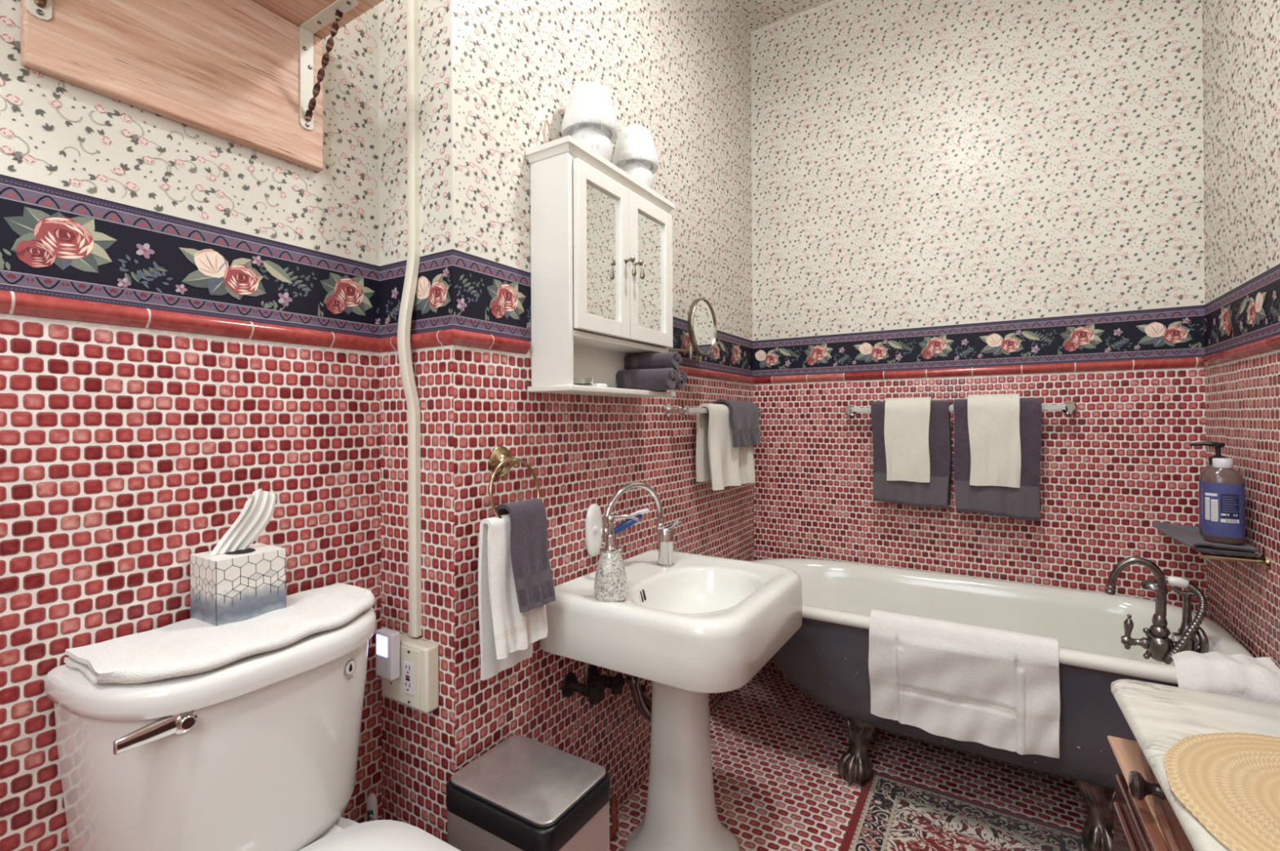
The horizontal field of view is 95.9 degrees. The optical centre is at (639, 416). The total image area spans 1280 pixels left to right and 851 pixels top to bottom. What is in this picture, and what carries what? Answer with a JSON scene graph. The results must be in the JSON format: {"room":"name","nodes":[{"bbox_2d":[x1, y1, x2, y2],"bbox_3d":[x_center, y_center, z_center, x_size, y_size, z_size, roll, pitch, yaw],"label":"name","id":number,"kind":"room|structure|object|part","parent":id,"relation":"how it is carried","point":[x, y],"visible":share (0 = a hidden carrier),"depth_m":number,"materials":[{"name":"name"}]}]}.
{"room":"bathroom","nodes":[
{"label":"bathroom","id":0,"kind":"room"},
{"bbox_2d":[0,0,382,850],"bbox_3d":[-1.048,-0.319,0.712,0.002,3.060,1.598,0,0,32],"label":"wall","id":1,"kind":"structure","parent":0,"point":[127,453],"depth_m":1.02,"materials":[{"name":"red tile"}]},
{"bbox_2d":[0,289,379,351],"bbox_3d":[-1.041,-0.172,0.707,0.018,0.034,1.598,0,0,32],"label":"trim","id":2,"kind":"structure","parent":1,"relation":"attached to","point":[11,302],"depth_m":1.02,"materials":[{"name":"red tile"}]},
{"bbox_2d":[0,173,380,337],"bbox_3d":[-0.928,-0.275,0.902,0.002,0.174,1.148,0,0,32],"label":"trim","id":3,"kind":"structure","parent":1,"relation":"attached to","point":[55,242],"depth_m":1.03,"materials":[{"name":"black"}]},
{"bbox_2d":[20,0,384,171],"bbox_3d":[-0.746,-0.690,0.938,0.279,0.310,0.602,0,0,32],"label":"wall shelf","id":4,"kind":"object","parent":1,"relation":"attached to","point":[251,73],"visible":1,"depth_m":1.07,"materials":[{"name":"brown wood"}]},
{"bbox_2d":[378,0,455,842],"bbox_3d":[-0.516,-0.320,1.320,0.260,3.060,0.002,0,0,32],"label":"wall","id":5,"kind":"structure","parent":0,"point":[419,746],"depth_m":1.30,"materials":[{"name":"red tile"}]},
{"bbox_2d":[397,0,422,636],"bbox_3d":[-0.524,-0.638,1.302,0.031,2.265,0.040,0,0,32],"label":"cable cover","id":6,"kind":"object","parent":5,"relation":"attached to","point":[412,6],"visible":1,"depth_m":1.30,"materials":[{"name":"beige plastic"}]},
{"bbox_2d":[382,632,439,712],"bbox_3d":[-0.521,0.572,1.298,0.160,0.140,0.043,0,0,32],"label":"electrical outlet","id":7,"kind":"object","parent":5,"relation":"attached to","point":[417,686],"visible":0.86,"depth_m":1.26,"materials":[{"name":"beige plastic"}]},
{"bbox_2d":[375,626,399,679],"bbox_3d":[-0.562,0.527,1.284,0.060,0.102,0.026,0,0,32],"label":"night light","id":8,"kind":"object","parent":7,"relation":"attached to","point":[387,640],"visible":1,"depth_m":1.27,"materials":[{"name":"white plastic"}]},
{"bbox_3d":[-0.534,0.572,1.288,0.133,0.126,0.004,0,0,32],"label":"plate","id":9,"kind":"part","parent":7,"relation":"part of","materials":[{"name":"beige plastic"}]},
{"bbox_2d":[377,328,453,351],"bbox_3d":[-0.512,-0.173,1.308,0.278,0.034,0.018,0,0,32],"label":"trim","id":10,"kind":"structure","parent":5,"relation":"attached to","point":[440,337],"depth_m":1.29,"materials":[{"name":"red tile"}]},
{"bbox_2d":[379,248,453,337],"bbox_3d":[-0.516,-0.276,1.319,0.260,0.174,0.002,0,0,32],"label":"trim","id":11,"kind":"structure","parent":5,"relation":"attached to","point":[433,305],"depth_m":1.30,"materials":[{"name":"black"}]},
{"bbox_2d":[452,0,754,817],"bbox_3d":[0.069,-0.321,2.011,0.002,3.060,1.790,0,0,32],"label":"wall","id":12,"kind":"structure","parent":0,"point":[678,70],"depth_m":1.66,"materials":[{"name":"beige paper"}]},
{"bbox_2d":[452,328,530,354],"bbox_3d":[-0.343,-0.174,1.335,0.018,0.034,0.242,0,0,32],"label":"trim","id":13,"kind":"structure","parent":12,"relation":"attached to","point":[460,337],"depth_m":1.32,"materials":[{"name":"red tile"}]},
{"bbox_2d":[488,445,540,518],"bbox_3d":[-0.304,0.161,1.339,0.074,0.185,0.160,0,0,32],"label":"towel ring","id":14,"kind":"object","parent":12,"relation":"attached to","point":[500,460],"visible":0.85,"depth_m":1.34,"materials":[{"name":"gold metal"}]},
{"bbox_2d":[478,513,547,679],"bbox_3d":[-0.278,0.396,1.300,0.078,0.352,0.172,0,0,32],"label":"hand towel","id":15,"kind":"object","parent":14,"relation":"hanging from","point":[508,634],"visible":0.55,"depth_m":1.26,"materials":[{"name":"white fabric"}]},
{"bbox_2d":[493,497,555,612],"bbox_3d":[-0.262,0.311,1.319,0.098,0.235,0.117,0,0,32],"label":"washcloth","id":16,"kind":"object","parent":15,"relation":"on","point":[531,565],"visible":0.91,"depth_m":1.30,"materials":[{"name":"grey fabric"}]},
{"bbox_2d":[561,662,604,704],"bbox_3d":[-0.146,0.669,1.559,0.102,0.186,0.085,0,0,32],"label":"shutoff valve","id":17,"kind":"object","parent":12,"relation":"attached to","point":[570,684],"visible":0.8,"depth_m":1.54,"materials":[{"name":"metal"}]},
{"bbox_3d":[-0.156,0.731,1.553,0.090,0.063,0.063,0,0,32],"label":"stem","id":18,"kind":"part","parent":17,"relation":"part of","materials":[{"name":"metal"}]},
{"bbox_2d":[585,503,614,556],"bbox_3d":[-0.110,0.327,1.680,0.118,0.152,0.044,0,0,-29],"label":"holder","id":19,"kind":"object","parent":12,"relation":"attached to","point":[593,521],"visible":0.9,"depth_m":1.65,"materials":[{"name":"white"}]},
{"bbox_3d":[-0.132,0.327,1.667,0.016,0.152,0.072,0,0,32],"label":"plate","id":20,"kind":"part","parent":19,"relation":"part of","materials":[{"name":"white"}]},
{"bbox_2d":[613,507,648,533],"bbox_3d":[-0.029,0.308,1.691,0.125,0.074,0.039,0,0,-29],"label":"toothbrush","id":21,"kind":"object","parent":19,"relation":"on","point":[623,526],"visible":0.73,"depth_m":1.69,"materials":[{"name":"blue plastic"}]},
{"bbox_3d":[-0.040,0.317,1.692,0.104,0.056,0.024,0,0,-25],"label":"handle","id":22,"kind":"part","parent":21,"relation":"part of","materials":[{"name":"blue plastic"}]},
{"bbox_2d":[525,135,675,397],"bbox_3d":[-0.073,-0.365,1.620,0.173,0.606,0.524,0,0,32],"label":"upper cabinet","id":23,"kind":"object","parent":12,"relation":"attached to","point":[602,237],"visible":0.99,"depth_m":1.47,"materials":[{"name":"white paint"}]},
{"bbox_2d":[543,81,618,161],"bbox_3d":[-0.158,-0.777,1.542,0.205,0.217,0.155,0,0,-14],"label":"mushroom lamp","id":24,"kind":"object","parent":23,"relation":"on","point":[589,117],"visible":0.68,"depth_m":1.50,"materials":[{"name":"white glass"}]},
{"bbox_3d":[-0.222,-0.720,1.496,0.034,0.097,0.108,0,0,32],"label":"cord","id":25,"kind":"part","parent":24,"relation":"part of","materials":[{"name":"beige plastic"}]},
{"bbox_3d":[-0.134,-0.820,1.548,0.155,0.133,0.155,0,0,32],"label":"lamp shade","id":26,"kind":"part","parent":24,"relation":"part of","materials":[{"name":"white glass"}]},
{"bbox_2d":[573,377,593,386],"bbox_3d":[-0.147,-0.088,1.476,0.057,0.022,0.057,0,0,32],"label":"glass dish","id":27,"kind":"object","parent":23,"relation":"on","point":[588,381],"visible":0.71,"depth_m":1.45,"materials":[{"name":"white"}]},
{"bbox_2d":[591,382,607,386],"bbox_3d":[-0.111,-0.082,1.534,0.038,0.011,0.042,0,0,32],"label":"soap bar","id":28,"kind":"object","parent":23,"relation":"on","point":[598,384],"visible":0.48,"depth_m":1.51,"materials":[{"name":"white"}]},
{"bbox_3d":[-0.095,-0.422,1.498,0.016,0.412,0.229,0,0,32],"label":"door","id":29,"kind":"part","parent":23,"relation":"part of","materials":[{"name":"white paint"}]},
{"bbox_2d":[586,181,618,320],"bbox_3d":[-0.101,-0.422,1.496,0.005,0.334,0.155,0,0,32],"label":"mirror","id":30,"kind":"object","parent":23,"relation":"attached to","point":[602,199],"depth_m":1.49,"materials":[{"name":"clear glass"}]},
{"bbox_3d":[-0.027,-0.426,1.566,0.027,0.017,0.017,0,0,32],"label":"knob","id":31,"kind":"part","parent":23,"relation":"part of","materials":[{"name":"silver metal"}]},
{"bbox_3d":[-0.016,-0.403,1.560,0.013,0.046,0.013,0,0,32],"label":"drop pull","id":32,"kind":"part","parent":23,"relation":"part of","materials":[{"name":"silver metal"}]},
{"bbox_2d":[611,124,658,189],"bbox_3d":[-0.015,-0.770,1.739,0.144,0.202,0.144,0,0,32],"label":"mushroom lamp","id":33,"kind":"object","parent":23,"relation":"on","point":[635,153],"visible":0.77,"depth_m":1.69,"materials":[{"name":"white glass"}]},
{"bbox_3d":[-0.005,-0.426,1.602,0.027,0.017,0.017,0,0,32],"label":"knob","id":34,"kind":"part","parent":23,"relation":"part of","materials":[{"name":"silver metal"}]},
{"bbox_3d":[0.006,-0.403,1.595,0.013,0.046,0.013,0,0,32],"label":"drop pull","id":35,"kind":"part","parent":23,"relation":"part of","materials":[{"name":"silver metal"}]},
{"bbox_2d":[616,367,679,391],"bbox_3d":[0.020,-0.109,1.712,0.184,0.069,0.068,0,0,32],"label":"roll","id":36,"kind":"object","parent":23,"relation":"on","point":[659,379],"visible":0.99,"depth_m":1.68,"materials":[{"name":"grey fabric"}]},
{"bbox_3d":[0.031,-0.422,1.700,0.016,0.412,0.243,0,0,32],"label":"door","id":37,"kind":"part","parent":23,"relation":"part of","materials":[{"name":"white paint"}]},
{"bbox_2d":[638,211,663,332],"bbox_3d":[0.027,-0.422,1.702,0.005,0.334,0.161,0,0,32],"label":"mirror","id":38,"kind":"object","parent":23,"relation":"attached to","point":[651,224],"depth_m":1.71,"materials":[{"name":"clear glass"}]},
{"bbox_2d":[673,370,687,389],"bbox_3d":[0.054,-0.112,1.773,0.176,0.060,0.068,0,0,32],"label":"roll","id":39,"kind":"object","parent":23,"relation":"on","point":[681,384],"visible":0.11,"depth_m":1.73,"materials":[{"name":"grey fabric"}]},
{"bbox_2d":[624,351,682,369],"bbox_3d":[0.037,-0.166,1.745,0.178,0.056,0.054,0,0,32],"label":"roll","id":40,"kind":"object","parent":39,"relation":"on","point":[667,359],"visible":0.94,"depth_m":1.72,"materials":[{"name":"grey fabric"}]},
{"bbox_2d":[453,248,752,376],"bbox_3d":[0.069,-0.277,2.010,0.002,0.174,1.790,0,0,32],"label":"trim","id":41,"kind":"structure","parent":12,"relation":"attached to","point":[490,297],"depth_m":1.39,"materials":[{"name":"black"}]},
{"bbox_2d":[588,664,625,694],"bbox_3d":[-0.093,0.677,1.644,0.102,0.202,0.085,0,0,32],"label":"shutoff valve","id":42,"kind":"object","parent":12,"relation":"attached to","point":[616,683],"visible":0.66,"depth_m":1.62,"materials":[{"name":"metal"}]},
{"bbox_3d":[-0.103,0.747,1.638,0.090,0.063,0.063,0,0,32],"label":"stem","id":43,"kind":"part","parent":42,"relation":"part of","materials":[{"name":"metal"}]},
{"bbox_2d":[668,297,716,363],"bbox_3d":[0.150,-0.305,2.003,0.397,0.238,0.078,0,0,-42],"label":"mirror","id":44,"kind":"object","parent":12,"relation":"attached to","point":[701,320],"visible":0.84,"depth_m":2.05,"materials":[{"name":"silver metal"}]},
{"bbox_3d":[0.103,-0.228,1.947,0.169,0.008,0.008,0,0,-33],"label":"arm","id":45,"kind":"part","parent":44,"relation":"part of","materials":[{"name":"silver metal"}]},
{"bbox_3d":[0.195,-0.211,2.033,0.008,0.014,0.092,0,0,27],"label":"arm","id":46,"kind":"part","parent":44,"relation":"part of","materials":[{"name":"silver metal"}]},
{"bbox_3d":[0.225,-0.323,2.068,0.021,0.203,0.203,0,0,32],"label":"frame","id":47,"kind":"part","parent":44,"relation":"part of","materials":[{"name":"silver metal"}]},
{"bbox_3d":[0.229,-0.323,2.066,0.001,0.189,0.189,0,0,32],"label":"glass","id":48,"kind":"part","parent":44,"relation":"part of","materials":[{"name":"white mirror"}]},
{"bbox_2d":[664,403,763,417],"bbox_3d":[0.330,-0.022,2.354,0.078,0.051,0.793,0,0,32],"label":"towel rail","id":49,"kind":"object","parent":12,"relation":"attached to","point":[669,410],"visible":0.62,"depth_m":2.04,"materials":[{"name":"silver metal"}]},
{"bbox_2d":[695,403,755,489],"bbox_3d":[0.369,0.115,2.351,0.104,0.332,0.447,0,0,32],"label":"bath towel","id":50,"kind":"object","parent":49,"relation":"hanging from","point":[717,460],"visible":0.7,"depth_m":2.23,"materials":[{"name":"white fabric"}]},
{"bbox_2d":[712,399,759,447],"bbox_3d":[0.409,0.025,2.424,0.127,0.190,0.310,0,0,32],"label":"hand towel","id":51,"kind":"object","parent":50,"relation":"on","point":[744,415],"visible":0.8,"depth_m":2.37,"materials":[{"name":"grey fabric"}]},
{"bbox_2d":[675,364,755,383],"bbox_3d":[0.275,-0.174,2.326,0.018,0.034,1.038,0,0,32],"label":"trim","id":52,"kind":"structure","parent":12,"relation":"attached to","point":[690,371],"depth_m":2.37,"materials":[{"name":"red tile"}]},
{"bbox_2d":[730,0,834,31],"bbox_3d":[0.200,-1.854,0.987,1.848,0.002,3.388,0,0,32],"label":"ceiling","id":53,"kind":"structure","parent":0,"point":[756,14],"depth_m":2.62,"materials":[{"name":"beige paper"}]},
{"bbox_2d":[609,670,1087,850],"bbox_3d":[0.217,1.205,0.978,1.848,0.001,3.388,0,0,32],"label":"floor","id":54,"kind":"structure","parent":0,"point":[776,751],"depth_m":1.93,"materials":[{"name":"red tile"}]},
{"bbox_2d":[44,606,461,850],"bbox_3d":[-0.488,0.798,0.902,0.713,0.822,0.474,0,0,32],"label":"toilet","id":55,"kind":"object","parent":54,"relation":"on","point":[260,751],"visible":0.9,"depth_m":0.90,"materials":[{"name":"white ceramic"}]},
{"bbox_3d":[-0.686,0.447,0.826,0.028,0.044,0.100,0,0,32],"label":"flush lever","id":56,"kind":"part","parent":55,"relation":"part of","materials":[{"name":"silver metal"}]},
{"bbox_3d":[-0.685,0.412,1.025,0.255,0.048,0.474,0,0,32],"label":"tank lid","id":57,"kind":"part","parent":55,"relation":"part of","materials":[{"name":"white ceramic"}]},
{"bbox_3d":[-0.690,0.606,1.028,0.241,0.348,0.456,0,0,32],"label":"tank","id":58,"kind":"part","parent":55,"relation":"part of","materials":[{"name":"white ceramic"}]},
{"bbox_2d":[63,582,374,683],"bbox_3d":[-0.684,0.373,1.028,0.237,0.028,0.444,0,0,32],"label":"hand towel","id":59,"kind":"object","parent":55,"relation":"on","point":[191,646],"visible":0.94,"depth_m":0.94,"materials":[{"name":"white fabric"}]},
{"bbox_2d":[190,487,286,626],"bbox_3d":[-0.745,0.248,1.077,0.103,0.230,0.122,0,0,32],"label":"tissue box","id":60,"kind":"object","parent":59,"relation":"on","point":[240,579],"visible":1,"depth_m":1.05,"materials":[{"name":"grey cardboard"}]},
{"bbox_3d":[-0.406,0.769,0.851,0.520,0.027,0.386,0,0,32],"label":"seat lid","id":61,"kind":"part","parent":55,"relation":"part of","materials":[{"name":"white ceramic"}]},
{"bbox_2d":[366,792,377,821],"bbox_3d":[-0.599,1.033,1.305,0.100,0.354,0.100,0,0,32],"label":"toilet brush","id":62,"kind":"object","parent":54,"relation":"on","point":[371,800],"visible":0.38,"depth_m":1.30,"materials":[{"name":"white plastic"}]},
{"bbox_2d":[445,734,610,850],"bbox_3d":[-0.217,0.975,1.200,0.322,0.458,0.220,0,0,32],"label":"trash can","id":63,"kind":"object","parent":54,"relation":"on","point":[524,793],"visible":1,"depth_m":1.16,"materials":[{"name":"metal"}]},
{"bbox_2d":[609,795,617,839],"bbox_3d":[-0.090,1.175,1.679,0.056,0.064,0.146,0,0,26],"label":"hose","id":64,"kind":"object","parent":54,"relation":"on","point":[613,830],"visible":0.67,"depth_m":1.70,"materials":[{"name":"red"}]},
{"bbox_2d":[541,549,802,850],"bbox_3d":[0.120,0.824,1.574,0.531,0.766,0.599,0,0,32],"label":"pedestal sink","id":65,"kind":"object","parent":54,"relation":"on","point":[696,627],"visible":0.96,"depth_m":1.49,"materials":[{"name":"white ceramic"}]},
{"bbox_2d":[594,514,639,601],"bbox_3d":[-0.065,0.343,1.416,0.094,0.205,0.091,0,0,32],"label":"soap dispenser","id":66,"kind":"object","parent":65,"relation":"on","point":[611,584],"visible":1,"depth_m":1.39,"materials":[{"name":"stone"}]},
{"bbox_2d":[594,550,627,601],"bbox_3d":[-0.071,0.385,1.415,0.083,0.120,0.083,0,0,32],"label":"bottle","id":67,"kind":"object","parent":66,"relation":"attached to","point":[611,584],"depth_m":1.39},
{"bbox_2d":[625,673,651,721],"bbox_3d":[0.014,0.761,1.749,0.116,0.370,0.332,0,0,0],"label":"drain pipe","id":68,"kind":"object","parent":65,"relation":"attached to","point":[642,700],"visible":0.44,"depth_m":1.72,"materials":[{"name":"silver metal"}]},
{"bbox_3d":[0.027,0.910,1.843,0.062,0.072,0.133,0,0,-31],"label":"waste arm","id":69,"kind":"part","parent":68,"relation":"part of","materials":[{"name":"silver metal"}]},
{"bbox_2d":[602,481,682,567],"bbox_3d":[0.013,0.318,1.656,0.078,0.262,0.279,0,0,41],"label":"tap","id":70,"kind":"object","parent":65,"relation":"on","point":[664,533],"visible":0.96,"depth_m":1.73,"materials":[{"name":"silver metal"}]},
{"bbox_3d":[-0.014,0.273,1.662,0.023,0.170,0.247,0,0,42],"label":"spout","id":71,"kind":"part","parent":70,"relation":"part of","materials":[{"name":"silver metal"}]},
{"bbox_3d":[0.092,0.325,1.740,0.066,0.040,0.030,0,0,32],"label":"lever","id":72,"kind":"part","parent":70,"relation":"part of","materials":[{"name":"silver metal"}]},
{"bbox_2d":[541,549,802,693],"bbox_3d":[0.118,0.514,1.575,0.531,0.146,0.599,0,0,32],"label":"basin","id":73,"kind":"object","parent":65,"relation":"in","point":[706,624],"depth_m":1.37,"materials":[{"name":"white ceramic"}]},
{"bbox_2d":[838,769,1088,850],"bbox_3d":[0.831,1.198,1.464,0.618,0.008,0.793,0,0,32],"label":"rug","id":74,"kind":"object","parent":54,"relation":"on","point":[890,812],"visible":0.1,"depth_m":1.69,"materials":[{"name":"multicoloured fabric"}]},
{"bbox_2d":[751,557,1253,850],"bbox_3d":[1.024,0.915,2.021,1.548,0.578,0.730,0,0,32],"label":"tub","id":75,"kind":"object","parent":54,"relation":"on","point":[826,659],"visible":0.56,"depth_m":1.92,"materials":[{"name":"white ceramic"}]},
{"bbox_2d":[868,608,1060,757],"bbox_3d":[0.929,0.764,1.686,0.478,0.320,0.116,0,0,32],"label":"bath mat","id":76,"kind":"object","parent":75,"relation":"on","point":[990,686],"visible":1,"depth_m":1.64,"materials":[{"name":"white fabric"}]},
{"bbox_2d":[751,557,1253,684],"bbox_3d":[1.024,0.818,2.022,1.548,0.384,0.730,0,0,32],"label":"basin","id":77,"kind":"object","parent":75,"relation":"in","point":[830,646],"depth_m":2.04,"materials":[{"name":"white ceramic"}]},
{"bbox_2d":[1104,555,1208,663],"bbox_3d":[1.484,0.554,1.666,0.225,0.293,0.088,0,0,32],"label":"tap","id":78,"kind":"object","parent":75,"relation":"attached to","point":[1159,646],"visible":0.98,"depth_m":1.65,"materials":[{"name":"grey metal"}]},
{"bbox_3d":[1.437,0.632,1.697,0.032,0.104,0.025,0,0,32],"label":"lever","id":79,"kind":"part","parent":78,"relation":"part of","materials":[{"name":"grey metal"}]},
{"bbox_3d":[1.449,0.489,1.689,0.140,0.163,0.025,0,0,32],"label":"spout","id":80,"kind":"part","parent":78,"relation":"part of","materials":[{"name":"grey metal"}]},
{"bbox_2d":[1170,650,1279,704],"bbox_3d":[1.421,0.692,1.409,0.211,0.222,0.167,0,0,32],"label":"bath towel","id":81,"kind":"object","parent":75,"relation":"on","point":[1237,675],"visible":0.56,"depth_m":1.37,"materials":[{"name":"white fabric"}]},
{"bbox_2d":[1106,678,1279,850],"bbox_3d":[0.670,0.821,0.417,0.424,0.760,1.142,0,0,30],"label":"dresser","id":82,"kind":"object","parent":54,"relation":"on","point":[1148,815],"visible":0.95,"depth_m":0.83,"materials":[{"name":"brown wood"}]},
{"bbox_3d":[0.525,0.694,0.494,0.026,0.235,1.012,0,0,30],"label":"drawer","id":83,"kind":"part","parent":82,"relation":"part of","materials":[{"name":"brown wood"}]},
{"bbox_3d":[0.686,0.503,0.784,0.033,0.036,0.036,0,0,30],"label":"knob","id":84,"kind":"part","parent":82,"relation":"part of","materials":[{"name":"black"}]},
{"bbox_3d":[0.485,0.545,0.428,0.016,0.014,0.942,0,0,30],"label":"moulding","id":85,"kind":"part","parent":82,"relation":"part of","materials":[{"name":"brown wood"}]},
{"bbox_3d":[0.672,0.528,0.726,0.018,0.013,0.521,0,0,33],"label":"moulding","id":86,"kind":"part","parent":82,"relation":"part of","materials":[{"name":"brown wood"}]},
{"bbox_3d":[0.684,0.501,0.719,0.041,0.065,0.520,0,0,30],"label":"drawer","id":87,"kind":"part","parent":82,"relation":"part of","materials":[{"name":"brown wood"}]},
{"bbox_3d":[0.671,0.474,0.727,0.018,0.011,0.521,0,0,33],"label":"moulding","id":88,"kind":"part","parent":82,"relation":"part of","materials":[{"name":"brown wood"}]},
{"bbox_2d":[1163,732,1279,850],"bbox_3d":[0.777,0.437,0.604,0.337,0.006,0.410,0,0,32],"label":"placemat","id":89,"kind":"object","parent":82,"relation":"on","point":[1229,782],"visible":1,"depth_m":0.68,"materials":[{"name":"wicker"}]},
{"bbox_2d":[751,0,1207,675],"bbox_3d":[1.215,-0.326,2.350,1.588,3.060,0.002,0,0,32],"label":"wall","id":90,"kind":"structure","parent":0,"point":[1060,143],"depth_m":2.26,"materials":[{"name":"beige paper"}]},
{"bbox_2d":[844,400,1077,416],"bbox_3d":[1.232,-0.031,2.294,0.816,0.051,0.078,0,0,32],"label":"towel rail","id":91,"kind":"object","parent":90,"relation":"attached to","point":[1069,407],"visible":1,"depth_m":2.11,"materials":[{"name":"silver metal"}]},
{"bbox_2d":[871,400,951,508],"bbox_3d":[1.099,0.146,2.345,0.292,0.423,0.090,0,0,32],"label":"bath towel","id":92,"kind":"object","parent":91,"relation":"hanging from","point":[935,493],"visible":0.7,"depth_m":2.29,"materials":[{"name":"grey fabric"}]},
{"bbox_2d":[884,396,932,482],"bbox_3d":[1.093,0.090,2.351,0.172,0.338,0.113,0,0,32],"label":"hand towel","id":93,"kind":"object","parent":92,"relation":"on","point":[907,420],"visible":0.96,"depth_m":2.31,"materials":[{"name":"white fabric"}]},
{"bbox_2d":[953,397,1041,520],"bbox_3d":[1.350,0.153,2.189,0.286,0.448,0.098,0,0,32],"label":"bath towel","id":94,"kind":"object","parent":91,"relation":"hanging from","point":[1023,502],"visible":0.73,"depth_m":2.14,"materials":[{"name":"grey fabric"}]},
{"bbox_2d":[967,393,1021,487],"bbox_3d":[1.347,0.087,2.194,0.172,0.346,0.120,0,0,32],"label":"hand towel","id":95,"kind":"object","parent":94,"relation":"on","point":[993,420],"visible":1,"depth_m":2.15,"materials":[{"name":"white fabric"}]},
{"bbox_2d":[753,356,1203,383],"bbox_3d":[1.211,-0.179,2.343,1.588,0.034,0.018,0,0,32],"label":"trim","id":96,"kind":"structure","parent":90,"relation":"attached to","point":[1175,362],"depth_m":2.23,"materials":[{"name":"red tile"}]},
{"bbox_2d":[752,305,1204,377],"bbox_3d":[1.214,-0.282,2.349,1.587,0.174,0.002,0,0,32],"label":"trim","id":97,"kind":"structure","parent":90,"relation":"attached to","point":[1173,332],"depth_m":2.24,"materials":[{"name":"black"}]},
{"bbox_2d":[1201,0,1279,668],"bbox_3d":[0.992,-0.331,0.494,0.002,3.060,3.388,0,0,32],"label":"wall","id":98,"kind":"structure","parent":0,"point":[1241,38],"depth_m":1.61,"materials":[{"name":"red tile"}]},
{"bbox_2d":[1195,549,1269,570],"bbox_3d":[1.696,0.376,1.735,0.127,0.044,0.534,0,0,32],"label":"glass shelf","id":99,"kind":"object","parent":98,"relation":"attached to","point":[1263,559],"visible":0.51,"depth_m":1.52,"materials":[{"name":"gold"}]},
{"bbox_2d":[1153,521,1260,556],"bbox_3d":[1.651,0.356,1.699,0.152,0.026,0.360,0,0,32],"label":"washcloth","id":100,"kind":"object","parent":99,"relation":"on","point":[1189,535],"visible":0.76,"depth_m":1.60,"materials":[{"name":"grey fabric"}]},
{"bbox_2d":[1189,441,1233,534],"bbox_3d":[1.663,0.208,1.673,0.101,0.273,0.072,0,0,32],"label":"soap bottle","id":101,"kind":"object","parent":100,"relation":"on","point":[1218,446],"visible":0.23,"depth_m":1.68,"materials":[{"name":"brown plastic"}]},
{"bbox_2d":[1201,457,1244,544],"bbox_3d":[1.610,0.229,1.594,0.084,0.230,0.072,0,0,32],"label":"soap bottle","id":102,"kind":"object","parent":100,"relation":"on","point":[1223,487],"visible":1,"depth_m":1.57,"materials":[{"name":"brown plastic"}]},
{"bbox_2d":[1204,492,1239,523],"bbox_3d":[1.587,0.248,1.574,0.010,0.077,0.065,0,0,-42],"label":"print","id":103,"kind":"object","parent":102,"relation":"attached to","point":[1220,507],"depth_m":1.57,"materials":[{"name":"blue paper"}]},
{"bbox_3d":[1.701,0.370,1.737,0.119,0.006,0.488,0,0,32],"label":"glass plate","id":104,"kind":"part","parent":99,"relation":"part of","materials":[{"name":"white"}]},
{"bbox_2d":[1199,333,1279,366],"bbox_3d":[0.986,-0.184,0.498,0.018,0.034,3.388,0,0,32],"label":"trim","id":105,"kind":"structure","parent":98,"relation":"attached to","point":[1272,343],"depth_m":1.59,"materials":[{"name":"red tile"}]},
{"bbox_2d":[1204,263,1279,355],"bbox_3d":[1.190,-0.287,0.812,0.002,0.174,2.638,0,0,32],"label":"trim","id":106,"kind":"structure","parent":98,"relation":"attached to","point":[1250,312],"depth_m":1.61,"materials":[{"name":"black"}]}
]}

